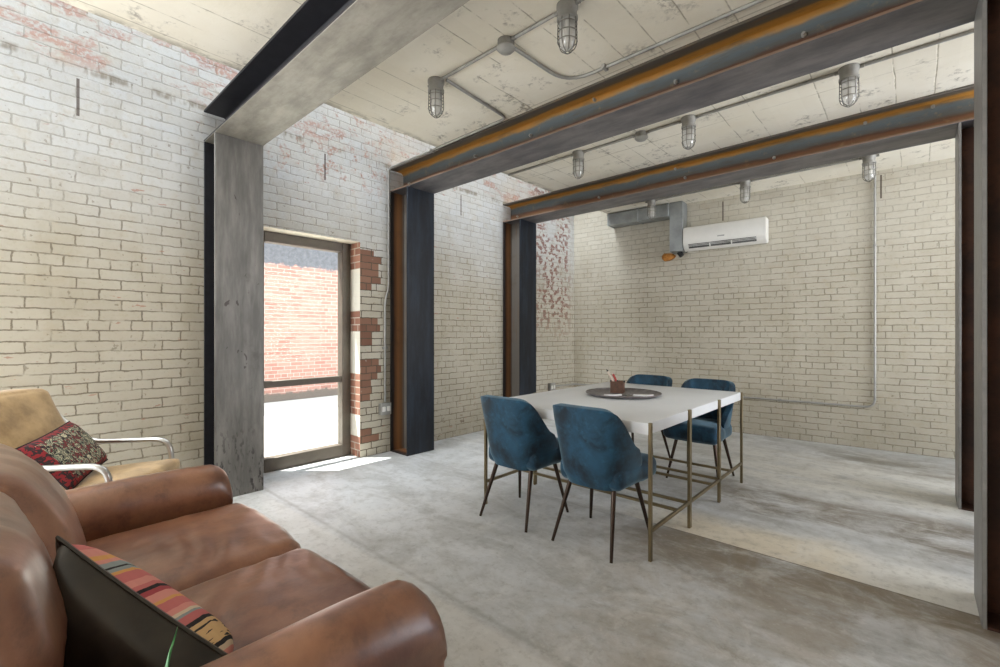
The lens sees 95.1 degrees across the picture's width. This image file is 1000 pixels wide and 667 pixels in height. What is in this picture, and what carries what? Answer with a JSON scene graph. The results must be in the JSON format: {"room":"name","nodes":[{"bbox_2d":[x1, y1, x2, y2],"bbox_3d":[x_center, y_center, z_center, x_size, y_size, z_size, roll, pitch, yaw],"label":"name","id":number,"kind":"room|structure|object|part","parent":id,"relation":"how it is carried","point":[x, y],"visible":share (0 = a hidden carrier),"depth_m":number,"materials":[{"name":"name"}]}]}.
{"room":"loft living room","nodes":[
{"label":"loft living room","id":0,"kind":"room"},
{"bbox_2d":[0,0,573,467],"bbox_3d":[-1.906,-1.350,4.162,0.503,5.200,9.600,0,0,42],"label":"wall","id":1,"kind":"structure","parent":0,"point":[105,125],"depth_m":3.36,"materials":[{"name":"brick"}]},
{"bbox_2d":[263,231,350,472],"bbox_3d":[-1.892,0.165,4.402,0.100,2.170,0.935,0,0,42],"label":"door","id":2,"kind":"structure","parent":1,"relation":"in","point":[343,447],"depth_m":4.58,"materials":[{"name":"brown metal"}]},
{"bbox_3d":[-1.890,0.463,4.400,0.065,0.061,0.753,0,0,42],"label":"rail","id":3,"kind":"part","parent":2,"relation":"part of","materials":[{"name":"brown metal"}]},
{"bbox_2d":[378,402,390,415],"bbox_3d":[-1.203,0.785,4.773,0.061,0.124,0.124,0,0,42],"label":"outlet box","id":4,"kind":"object","parent":1,"relation":"attached to","point":[383,408],"visible":1,"depth_m":4.75,"materials":[{"name":"grey metal"}]},
{"bbox_2d":[382,78,504,401],"bbox_3d":[-0.764,-0.520,3.988,1.759,2.470,0.729,0,0,42],"label":"conduit","id":5,"kind":"object","parent":1,"relation":"attached to","point":[447,79],"visible":1,"depth_m":4.60,"materials":[{"name":"grey metal"}]},
{"bbox_2d":[548,383,555,390],"bbox_3d":[0.775,0.800,6.840,0.061,0.124,0.124,0,0,42],"label":"outlet box","id":6,"kind":"object","parent":1,"relation":"attached to","point":[551,386],"visible":0.83,"depth_m":6.81,"materials":[{"name":"grey metal"}]},
{"bbox_2d":[59,0,973,213],"bbox_3d":[1.259,-1.924,1.490,6.540,0.352,9.900,0,0,42],"label":"ceiling","id":7,"kind":"structure","parent":0,"point":[393,95],"depth_m":3.06,"materials":[{"name":"concrete"}]},
{"bbox_2d":[428,76,443,117],"bbox_3d":[-0.443,-1.623,3.164,0.115,0.254,0.137,0,0,-10],"label":"ceiling lamp","id":8,"kind":"object","parent":7,"relation":"attached to","point":[435,83],"visible":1,"depth_m":3.13,"materials":[{"name":"grey metal"}]},
{"bbox_2d":[432,92,439,109],"bbox_3d":[-0.443,-1.587,3.164,0.086,0.158,0.086,0,0,42],"label":"glass jar","id":9,"kind":"object","parent":8,"relation":"on","point":[436,101],"depth_m":3.14,"materials":[{"name":"glass"}]},
{"bbox_2d":[442,47,495,79],"bbox_3d":[-0.202,-1.739,2.946,0.489,0.022,0.022,0,0,42],"label":"conduit","id":10,"kind":"object","parent":7,"relation":"attached to","point":[493,49],"visible":0.88,"depth_m":2.93,"materials":[{"name":"grey metal"}]},
{"bbox_2d":[495,35,515,55],"bbox_3d":[0.036,-1.712,2.730,0.123,0.075,0.123,0,0,-3],"label":"junction box","id":11,"kind":"object","parent":7,"relation":"attached to","point":[505,46],"visible":1,"depth_m":2.69,"materials":[{"name":"grey metal"}]},
{"bbox_2d":[515,13,554,38],"bbox_3d":[0.196,-1.739,2.584,0.280,0.022,0.022,0,0,42],"label":"conduit","id":12,"kind":"object","parent":7,"relation":"attached to","point":[552,15],"visible":1,"depth_m":2.57,"materials":[{"name":"grey metal"}]},
{"bbox_2d":[508,155,570,175],"bbox_3d":[0.397,-1.739,4.739,0.815,0.022,0.022,0,0,42],"label":"conduit","id":13,"kind":"object","parent":7,"relation":"attached to","point":[568,156],"visible":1,"depth_m":4.72,"materials":[{"name":"grey metal"}]},
{"bbox_2d":[554,0,580,53],"bbox_3d":[0.359,-1.623,2.436,0.115,0.254,0.137,0,0,-10],"label":"ceiling lamp","id":14,"kind":"object","parent":7,"relation":"attached to","point":[566,14],"visible":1,"depth_m":2.41,"materials":[{"name":"grey metal"}]},
{"bbox_2d":[562,19,572,42],"bbox_3d":[0.359,-1.587,2.436,0.086,0.158,0.086,0,0,42],"label":"bulb","id":15,"kind":"object","parent":14,"relation":"on","point":[567,33],"depth_m":2.42,"materials":[{"name":"white glass"}]},
{"bbox_2d":[571,150,585,178],"bbox_3d":[0.757,-1.623,4.412,0.115,0.254,0.137,0,0,-10],"label":"ceiling lamp","id":16,"kind":"object","parent":7,"relation":"attached to","point":[578,155],"visible":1,"depth_m":4.38,"materials":[{"name":"grey metal"}]},
{"bbox_2d":[576,160,580,172],"bbox_3d":[0.757,-1.587,4.412,0.086,0.158,0.086,0,0,42],"label":"bulb","id":17,"kind":"object","parent":16,"relation":"on","point":[578,167],"depth_m":4.39,"materials":[{"name":"white glass"}]},
{"bbox_2d":[585,135,632,151],"bbox_3d":[0.995,-1.739,4.196,0.482,0.022,0.022,0,0,42],"label":"conduit","id":18,"kind":"object","parent":7,"relation":"attached to","point":[628,137],"visible":1,"depth_m":4.18,"materials":[{"name":"grey metal"}]},
{"bbox_2d":[515,0,765,79],"bbox_3d":[1.286,-1.740,2.405,2.488,0.030,0.508,0,0,29],"label":"conduit","id":19,"kind":"object","parent":7,"relation":"attached to","point":[604,66],"visible":0.95,"depth_m":2.80,"materials":[{"name":"grey metal"}]},
{"bbox_2d":[633,130,648,141],"bbox_3d":[1.230,-1.712,3.982,0.123,0.075,0.123,0,0,-3],"label":"junction box","id":20,"kind":"object","parent":7,"relation":"attached to","point":[640,136],"visible":1,"depth_m":3.94,"materials":[{"name":"grey metal"}]},
{"bbox_2d":[645,199,656,219],"bbox_3d":[1.987,-1.623,5.996,0.115,0.254,0.137,0,0,-10],"label":"ceiling lamp","id":21,"kind":"object","parent":7,"relation":"attached to","point":[651,203],"visible":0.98,"depth_m":5.97,"materials":[{"name":"grey metal"}]},
{"bbox_2d":[649,121,678,132],"bbox_3d":[1.379,-1.739,3.847,0.250,0.022,0.022,0,0,42],"label":"conduit","id":22,"kind":"object","parent":7,"relation":"attached to","point":[673,123],"visible":1,"depth_m":3.84,"materials":[{"name":"grey metal"}]},
{"bbox_2d":[678,114,698,149],"bbox_3d":[1.531,-1.623,3.709,0.115,0.254,0.137,0,0,-10],"label":"ceiling lamp","id":23,"kind":"object","parent":7,"relation":"attached to","point":[688,121],"visible":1,"depth_m":3.68,"materials":[{"name":"grey metal"}]},
{"bbox_2d":[685,128,690,141],"bbox_3d":[1.531,-1.587,3.709,0.086,0.158,0.086,0,0,42],"label":"bulb","id":24,"kind":"object","parent":23,"relation":"on","point":[688,133],"depth_m":3.69,"materials":[{"name":"white glass"}]},
{"bbox_2d":[657,183,737,200],"bbox_3d":[2.400,-1.739,5.621,0.956,0.022,0.022,0,0,42],"label":"conduit","id":25,"kind":"object","parent":7,"relation":"attached to","point":[733,183],"visible":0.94,"depth_m":5.58,"materials":[{"name":"grey metal"}]},
{"bbox_2d":[737,180,752,203],"bbox_3d":[2.813,-1.623,5.246,0.115,0.254,0.137,0,0,-10],"label":"ceiling lamp","id":26,"kind":"object","parent":7,"relation":"attached to","point":[744,185],"visible":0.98,"depth_m":5.22,"materials":[{"name":"grey metal"}]},
{"bbox_2d":[742,188,747,197],"bbox_3d":[2.813,-1.587,5.246,0.086,0.158,0.086,0,0,42],"label":"bulb","id":27,"kind":"object","parent":26,"relation":"on","point":[744,193],"depth_m":5.23,"materials":[{"name":"white glass"}]},
{"bbox_2d":[698,73,833,116],"bbox_3d":[1.915,-1.739,3.360,0.878,0.022,0.022,0,0,42],"label":"conduit","id":28,"kind":"object","parent":7,"relation":"attached to","point":[830,74],"visible":1,"depth_m":3.32,"materials":[{"name":"grey metal"}]},
{"bbox_2d":[753,158,858,180],"bbox_3d":[3.224,-1.739,4.873,0.949,0.022,0.022,0,0,42],"label":"conduit","id":29,"kind":"object","parent":7,"relation":"attached to","point":[856,159],"visible":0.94,"depth_m":4.83,"materials":[{"name":"grey metal"}]},
{"bbox_2d":[834,63,863,106],"bbox_3d":[2.299,-1.623,3.011,0.115,0.254,0.137,0,0,-10],"label":"ceiling lamp","id":30,"kind":"object","parent":7,"relation":"attached to","point":[848,74],"visible":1,"depth_m":2.99,"materials":[{"name":"grey metal"}]},
{"bbox_2d":[844,81,854,97],"bbox_3d":[2.299,-1.587,3.011,0.086,0.158,0.086,0,0,42],"label":"bulb","id":31,"kind":"object","parent":30,"relation":"on","point":[849,91],"depth_m":2.99,"materials":[{"name":"white glass"}]},
{"bbox_2d":[859,154,878,181],"bbox_3d":[3.634,-1.623,4.500,0.115,0.254,0.137,0,0,-10],"label":"ceiling lamp","id":32,"kind":"object","parent":7,"relation":"attached to","point":[869,160],"visible":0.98,"depth_m":4.48,"materials":[{"name":"grey metal"}]},
{"bbox_2d":[865,164,872,175],"bbox_3d":[3.634,-1.587,4.500,0.086,0.158,0.086,0,0,42],"label":"bulb","id":33,"kind":"object","parent":32,"relation":"on","point":[869,171],"depth_m":4.48,"materials":[{"name":"white glass"}]},
{"bbox_2d":[864,29,973,65],"bbox_3d":[2.670,-1.739,2.674,0.842,0.022,0.022,0,0,42],"label":"conduit","id":34,"kind":"object","parent":7,"relation":"attached to","point":[968,32],"visible":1,"depth_m":2.77,"materials":[{"name":"grey metal"}]},
{"bbox_2d":[233,419,999,666],"bbox_3d":[0.945,1.350,1.978,7.660,0.200,10.200,0,0,42],"label":"floor","id":35,"kind":"structure","parent":0,"point":[823,554],"depth_m":2.62,"materials":[{"name":"concrete"}]},
{"bbox_2d":[0,388,179,489],"bbox_3d":[-2.313,0.778,2.475,0.846,0.943,0.617,0,0,-11],"label":"lounge chair","id":36,"kind":"object","parent":35,"relation":"on","point":[26,415],"visible":0.3,"depth_m":2.49,"materials":[{"name":"metal"}]},
{"bbox_2d":[0,388,64,448],"bbox_3d":[-2.573,0.550,2.425,0.317,0.487,0.577,0,0,-11],"label":"cushion","id":37,"kind":"object","parent":36,"relation":"on","point":[26,415],"depth_m":2.46,"materials":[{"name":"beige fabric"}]},
{"bbox_2d":[15,421,107,489],"bbox_3d":[-2.304,0.642,2.462,0.234,0.284,0.505,0,0,-17],"label":"throw pillow","id":38,"kind":"object","parent":36,"relation":"on","point":[68,443],"visible":0.79,"depth_m":2.36,"materials":[{"name":"red fabric"}]},
{"bbox_2d":[61,458,179,489],"bbox_3d":[-2.214,0.855,2.493,0.643,0.194,0.565,0,0,-11],"label":"seat cushion","id":39,"kind":"object","parent":36,"relation":"on","point":[118,472],"depth_m":2.55,"materials":[{"name":"beige fabric"}]},
{"bbox_2d":[165,627,177,666],"bbox_3d":[-0.357,0.811,0.504,0.217,0.879,0.224,0,0,-19],"label":"potted plant","id":40,"kind":"object","parent":35,"relation":"on","point":[172,644],"visible":1,"depth_m":0.53,"materials":[{"name":"green plant"}]},
{"bbox_2d":[0,444,446,666],"bbox_3d":[-1.092,0.783,1.345,1.742,0.933,1.114,0,0,42],"label":"leather sofa","id":41,"kind":"object","parent":35,"relation":"on","point":[282,603],"visible":0.8,"depth_m":1.28,"materials":[{"name":"brown leather"}]},
{"bbox_2d":[0,492,67,666],"bbox_3d":[-1.051,0.574,0.888,0.664,0.515,0.304,0,0,42],"label":"cushion","id":42,"kind":"object","parent":41,"relation":"on","point":[33,617],"depth_m":0.80,"materials":[{"name":"brown leather"}]},
{"bbox_2d":[0,444,86,563],"bbox_3d":[-1.491,0.574,1.376,0.667,0.513,0.377,0,0,42],"label":"cushion","id":43,"kind":"object","parent":41,"relation":"on","point":[46,505],"depth_m":1.27,"materials":[{"name":"brown leather"}]},
{"bbox_2d":[53,535,233,666],"bbox_3d":[-0.780,0.635,1.010,0.395,0.379,0.226,0,0,1],"label":"throw pillow","id":44,"kind":"object","parent":41,"relation":"on","point":[119,614],"visible":0.82,"depth_m":0.96,"materials":[{"name":"multicoloured fabric"}]},
{"bbox_3d":[-1.675,0.905,1.837,0.217,0.578,1.028,0,0,42],"label":"arm","id":45,"kind":"part","parent":41,"relation":"part of","materials":[{"name":"brown leather"}]},
{"bbox_2d":[87,503,298,591],"bbox_3d":[-1.207,0.870,1.689,0.664,0.219,0.758,0,0,42],"label":"seat cushion","id":46,"kind":"object","parent":41,"relation":"on","point":[187,551],"depth_m":1.68,"materials":[{"name":"brown leather"}]},
{"bbox_2d":[180,548,370,650],"bbox_3d":[-0.723,0.870,1.250,0.663,0.223,0.755,0,0,42],"label":"seat cushion","id":47,"kind":"object","parent":41,"relation":"on","point":[256,599],"depth_m":1.36,"materials":[{"name":"brown leather"}]},
{"bbox_3d":[-0.545,0.904,0.811,0.216,0.575,1.028,0,0,42],"label":"arm","id":48,"kind":"part","parent":41,"relation":"part of","materials":[{"name":"brown leather"}]},
{"bbox_2d":[204,132,262,496],"bbox_3d":[-2.106,-0.125,3.617,0.271,2.750,0.344,0,0,42],"label":"steel column","id":49,"kind":"structure","parent":35,"relation":"on","point":[233,167],"depth_m":3.54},
{"bbox_2d":[204,0,469,145],"bbox_3d":[-0.494,-1.625,2.153,4.626,0.250,0.344,0,0,42],"label":"steel beam","id":50,"kind":"structure","parent":49,"relation":"on","point":[325,46],"depth_m":2.60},
{"bbox_2d":[390,186,433,455],"bbox_3d":[-0.937,-0.125,4.880,0.304,2.750,0.351,0,0,42],"label":"steel column","id":51,"kind":"structure","parent":35,"relation":"on","point":[411,214],"depth_m":4.85,"materials":[{"name":"black metal"}]},
{"bbox_3d":[-0.997,1.244,4.814,0.272,0.012,0.166,0,0,42],"label":"plate","id":52,"kind":"part","parent":51,"relation":"part of","materials":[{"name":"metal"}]},
{"bbox_2d":[503,219,535,396],"bbox_3d":[0.266,-0.125,6.205,0.304,2.750,0.345,0,0,42],"label":"steel column","id":53,"kind":"structure","parent":35,"relation":"on","point":[519,239],"depth_m":6.18,"materials":[{"name":"metal"}]},
{"bbox_2d":[503,84,973,224],"bbox_3d":[1.866,-1.625,4.752,4.626,0.250,0.345,0,0,42],"label":"steel beam","id":54,"kind":"structure","parent":53,"relation":"on","point":[936,117],"depth_m":4.14,"materials":[{"name":"grey metal"}]},
{"bbox_2d":[479,395,568,532],"bbox_3d":[0.179,0.833,3.191,0.476,0.840,0.590,0,0,41],"label":"dining chair","id":55,"kind":"object","parent":35,"relation":"on","point":[519,439],"visible":0.95,"depth_m":2.97,"materials":[{"name":"teal fabric"}]},
{"bbox_3d":[-0.071,1.064,3.163,0.157,0.378,0.030,0,0,-25],"label":"leg","id":56,"kind":"part","parent":55,"relation":"part of","materials":[{"name":"brown metal"}]},
{"bbox_3d":[0.108,0.654,3.110,0.476,0.481,0.375,0,0,41],"label":"backrest","id":57,"kind":"part","parent":55,"relation":"part of","materials":[{"name":"teal fabric"}]},
{"bbox_3d":[0.149,1.062,3.430,0.030,0.382,0.127,0,0,2],"label":"leg","id":58,"kind":"part","parent":55,"relation":"part of","materials":[{"name":"brown metal"}]},
{"bbox_3d":[0.214,0.826,3.230,0.473,0.171,0.485,0,0,41],"label":"seat","id":59,"kind":"part","parent":55,"relation":"part of","materials":[{"name":"teal fabric"}]},
{"bbox_3d":[0.185,1.064,2.938,0.030,0.378,0.157,0,0,18],"label":"leg","id":60,"kind":"part","parent":55,"relation":"part of","materials":[{"name":"brown metal"}]},
{"bbox_3d":[0.420,1.062,3.192,0.127,0.382,0.030,0,0,-10],"label":"leg","id":61,"kind":"part","parent":55,"relation":"part of","materials":[{"name":"brown metal"}]},
{"bbox_2d":[551,403,655,562],"bbox_3d":[0.633,0.833,2.806,0.476,0.840,0.590,0,0,43],"label":"dining chair","id":62,"kind":"object","parent":35,"relation":"on","point":[598,452],"visible":0.98,"depth_m":2.59,"materials":[{"name":"teal fabric"}]},
{"bbox_3d":[0.381,1.064,2.787,0.157,0.378,0.030,0,0,-23],"label":"leg","id":63,"kind":"part","parent":62,"relation":"part of","materials":[{"name":"brown metal"}]},
{"bbox_3d":[0.611,1.062,3.046,0.030,0.382,0.127,0,0,4],"label":"leg","id":64,"kind":"part","parent":62,"relation":"part of","materials":[{"name":"brown metal"}]},
{"bbox_3d":[0.559,0.654,2.728,0.476,0.481,0.375,0,0,43],"label":"backrest","id":65,"kind":"part","parent":62,"relation":"part of","materials":[{"name":"teal fabric"}]},
{"bbox_3d":[0.669,0.826,2.844,0.473,0.171,0.485,0,0,43],"label":"seat","id":66,"kind":"part","parent":62,"relation":"part of","materials":[{"name":"teal fabric"}]},
{"bbox_3d":[0.629,1.064,2.553,0.030,0.378,0.157,0,0,20],"label":"leg","id":67,"kind":"part","parent":62,"relation":"part of","materials":[{"name":"brown metal"}]},
{"bbox_3d":[0.874,1.062,2.799,0.127,0.382,0.030,0,0,-8],"label":"leg","id":68,"kind":"part","parent":62,"relation":"part of","materials":[{"name":"brown metal"}]},
{"bbox_2d":[484,381,742,561],"bbox_3d":[0.958,0.871,3.587,1.273,0.759,1.800,0,0,42],"label":"dining table","id":69,"kind":"object","parent":35,"relation":"on","point":[676,405],"visible":0.66,"depth_m":3.23,"materials":[{"name":"white paint"}]},
{"bbox_3d":[-0.104,0.871,3.351,0.018,0.759,0.022,0,0,42],"label":"leg","id":70,"kind":"part","parent":69,"relation":"part of","materials":[{"name":"gold metal"}]},
{"bbox_3d":[0.292,0.871,3.787,0.018,0.759,0.034,0,0,42],"label":"leg","id":71,"kind":"part","parent":69,"relation":"part of","materials":[{"name":"gold metal"}]},
{"bbox_2d":[586,388,661,398],"bbox_3d":[0.986,0.479,3.664,0.590,0.024,0.590,0,0,42],"label":"serving tray","id":72,"kind":"object","parent":69,"relation":"on","point":[598,392],"visible":0.85,"depth_m":3.71,"materials":[{"name":"brown wood"}]},
{"bbox_2d":[604,394,621,395],"bbox_3d":[0.880,0.478,3.559,0.130,0.014,0.043,0,0,2],"label":"paper sheet","id":73,"kind":"object","parent":72,"relation":"on","point":[604,394],"visible":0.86,"depth_m":3.54,"materials":[{"name":"white paper"}]},
{"bbox_2d":[610,380,624,392],"bbox_3d":[0.970,0.436,3.772,0.124,0.100,0.100,0,0,25],"label":"pencil box","id":74,"kind":"object","parent":72,"relation":"on","point":[618,386],"visible":0.97,"depth_m":3.73,"materials":[{"name":"brown wood"}]},
{"bbox_2d":[633,394,653,396],"bbox_3d":[1.113,0.478,3.541,0.150,0.014,0.050,0,0,14],"label":"paper sheet","id":75,"kind":"object","parent":72,"relation":"on","point":[641,395],"visible":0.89,"depth_m":3.53,"materials":[{"name":"white paper"}]},
{"bbox_3d":[0.825,0.871,2.508,0.018,0.759,0.022,0,0,42],"label":"leg","id":76,"kind":"part","parent":69,"relation":"part of","materials":[{"name":"gold metal"}]},
{"bbox_3d":[1.221,0.871,2.944,0.018,0.759,0.034,0,0,42],"label":"leg","id":77,"kind":"part","parent":69,"relation":"part of","materials":[{"name":"gold metal"}]},
{"bbox_3d":[1.624,0.871,3.388,0.018,0.759,0.034,0,0,42],"label":"leg","id":78,"kind":"part","parent":69,"relation":"part of","materials":[{"name":"gold metal"}]},
{"bbox_3d":[2.020,0.871,3.824,0.018,0.759,0.022,0,0,42],"label":"leg","id":79,"kind":"part","parent":69,"relation":"part of","materials":[{"name":"gold metal"}]},
{"bbox_2d":[626,374,671,457],"bbox_3d":[1.345,0.833,4.374,0.476,0.840,0.590,0,0,42],"label":"dining chair","id":80,"kind":"object","parent":35,"relation":"on","point":[657,380],"visible":0.07,"depth_m":4.54,"materials":[{"name":"teal fabric"}]},
{"bbox_3d":[1.417,0.654,4.454,0.476,0.481,0.375,0,0,42],"label":"backrest","id":81,"kind":"part","parent":80,"relation":"part of","materials":[{"name":"teal fabric"}]},
{"bbox_3d":[1.596,1.064,4.398,0.157,0.378,0.030,0,0,-24],"label":"leg","id":82,"kind":"part","parent":80,"relation":"part of","materials":[{"name":"brown metal"}]},
{"bbox_2d":[663,378,735,477],"bbox_3d":[1.738,0.833,3.963,0.476,0.840,0.590,0,0,42],"label":"dining chair","id":83,"kind":"object","parent":35,"relation":"on","point":[704,427],"visible":0.63,"depth_m":3.85,"materials":[{"name":"teal fabric"}]},
{"bbox_3d":[1.497,1.062,3.966,0.127,0.382,0.030,0,0,-9],"label":"leg","id":84,"kind":"part","parent":83,"relation":"part of","materials":[{"name":"brown metal"}]},
{"bbox_3d":[1.702,0.826,3.925,0.473,0.171,0.485,0,0,42],"label":"seat","id":85,"kind":"part","parent":83,"relation":"part of","materials":[{"name":"teal fabric"}]},
{"bbox_3d":[1.810,0.654,4.043,0.476,0.481,0.375,0,0,42],"label":"backrest","id":86,"kind":"part","parent":83,"relation":"part of","materials":[{"name":"teal fabric"}]},
{"bbox_3d":[1.764,1.062,3.724,0.030,0.382,0.127,0,0,3],"label":"leg","id":87,"kind":"part","parent":83,"relation":"part of","materials":[{"name":"brown metal"}]},
{"bbox_3d":[1.989,1.064,3.987,0.157,0.378,0.030,0,0,-24],"label":"leg","id":88,"kind":"part","parent":83,"relation":"part of","materials":[{"name":"brown metal"}]},
{"bbox_2d":[955,122,973,511],"bbox_3d":[3.478,-0.125,3.288,0.272,2.750,0.345,0,0,42],"label":"steel column","id":89,"kind":"structure","parent":35,"relation":"on","point":[964,139],"depth_m":3.33,"materials":[{"name":"black metal"}]},
{"bbox_3d":[3.419,1.244,3.224,0.240,0.012,0.162,0,0,42],"label":"plate","id":90,"kind":"part","parent":89,"relation":"part of","materials":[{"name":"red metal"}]},
{"bbox_2d":[974,0,999,632],"bbox_3d":[2.268,-0.125,1.969,0.290,2.750,0.351,0,0,42],"label":"steel column","id":91,"kind":"structure","parent":35,"relation":"on","point":[987,16],"depth_m":2.03,"materials":[{"name":"black metal"}]},
{"bbox_2d":[390,0,977,194],"bbox_3d":[0.663,-1.625,3.427,4.626,0.250,0.351,0,0,42],"label":"steel beam","id":92,"kind":"structure","parent":91,"relation":"on","point":[793,39],"depth_m":2.85,"materials":[{"name":"grey metal"}]},
{"bbox_3d":[2.208,1.244,1.904,0.258,0.012,0.166,0,0,42],"label":"plate","id":93,"kind":"part","parent":91,"relation":"part of","materials":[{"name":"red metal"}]},
{"bbox_2d":[574,158,954,458],"bbox_3d":[4.067,-1.350,5.111,7.282,5.200,0.299,0,0,39],"label":"wall","id":94,"kind":"structure","parent":0,"point":[790,316],"depth_m":5.33,"materials":[{"name":"brick"}]},
{"bbox_2d":[607,201,686,256],"bbox_3d":[2.038,-1.382,6.400,1.060,0.726,0.226,0,0,39],"label":"duct","id":95,"kind":"object","parent":94,"relation":"attached to","point":[676,212],"visible":1,"depth_m":6.13,"materials":[{"name":"grey metal"}]},
{"bbox_2d":[662,253,675,260],"bbox_3d":[2.313,-1.050,6.267,0.186,0.108,0.105,0,0,42],"label":"plug","id":96,"kind":"object","parent":94,"relation":"attached to","point":[666,256],"visible":1,"depth_m":6.24,"materials":[{"name":"orange plastic"}]},
{"bbox_2d":[556,165,876,407],"bbox_3d":[2.438,-0.470,5.913,3.760,2.559,0.544,0,0,39],"label":"conduit","id":97,"kind":"object","parent":94,"relation":"attached to","point":[874,244],"visible":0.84,"depth_m":4.91,"materials":[{"name":"grey metal"}]},
{"bbox_2d":[683,216,768,251],"bbox_3d":[2.829,-1.236,5.770,0.950,0.312,0.215,0,0,39],"label":"air conditioner","id":98,"kind":"object","parent":94,"relation":"attached to","point":[752,231],"visible":1,"depth_m":5.67,"materials":[{"name":"white plastic"}]},
{"label":"outside","id":99,"kind":"structure","parent":0,"visible":0},
{"bbox_2d":[264,395,337,456],"bbox_3d":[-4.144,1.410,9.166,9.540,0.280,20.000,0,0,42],"label":"ground","id":100,"kind":"structure","parent":99,"point":[299,424],"depth_m":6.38,"materials":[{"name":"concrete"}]},
{"bbox_2d":[264,243,337,402],"bbox_3d":[-3.974,-1.440,9.012,0.400,5.420,20.000,0,0,42],"label":"wall","id":101,"kind":"structure","parent":100,"relation":"on","point":[301,284],"depth_m":8.81,"materials":[{"name":"brick"}]}
]}

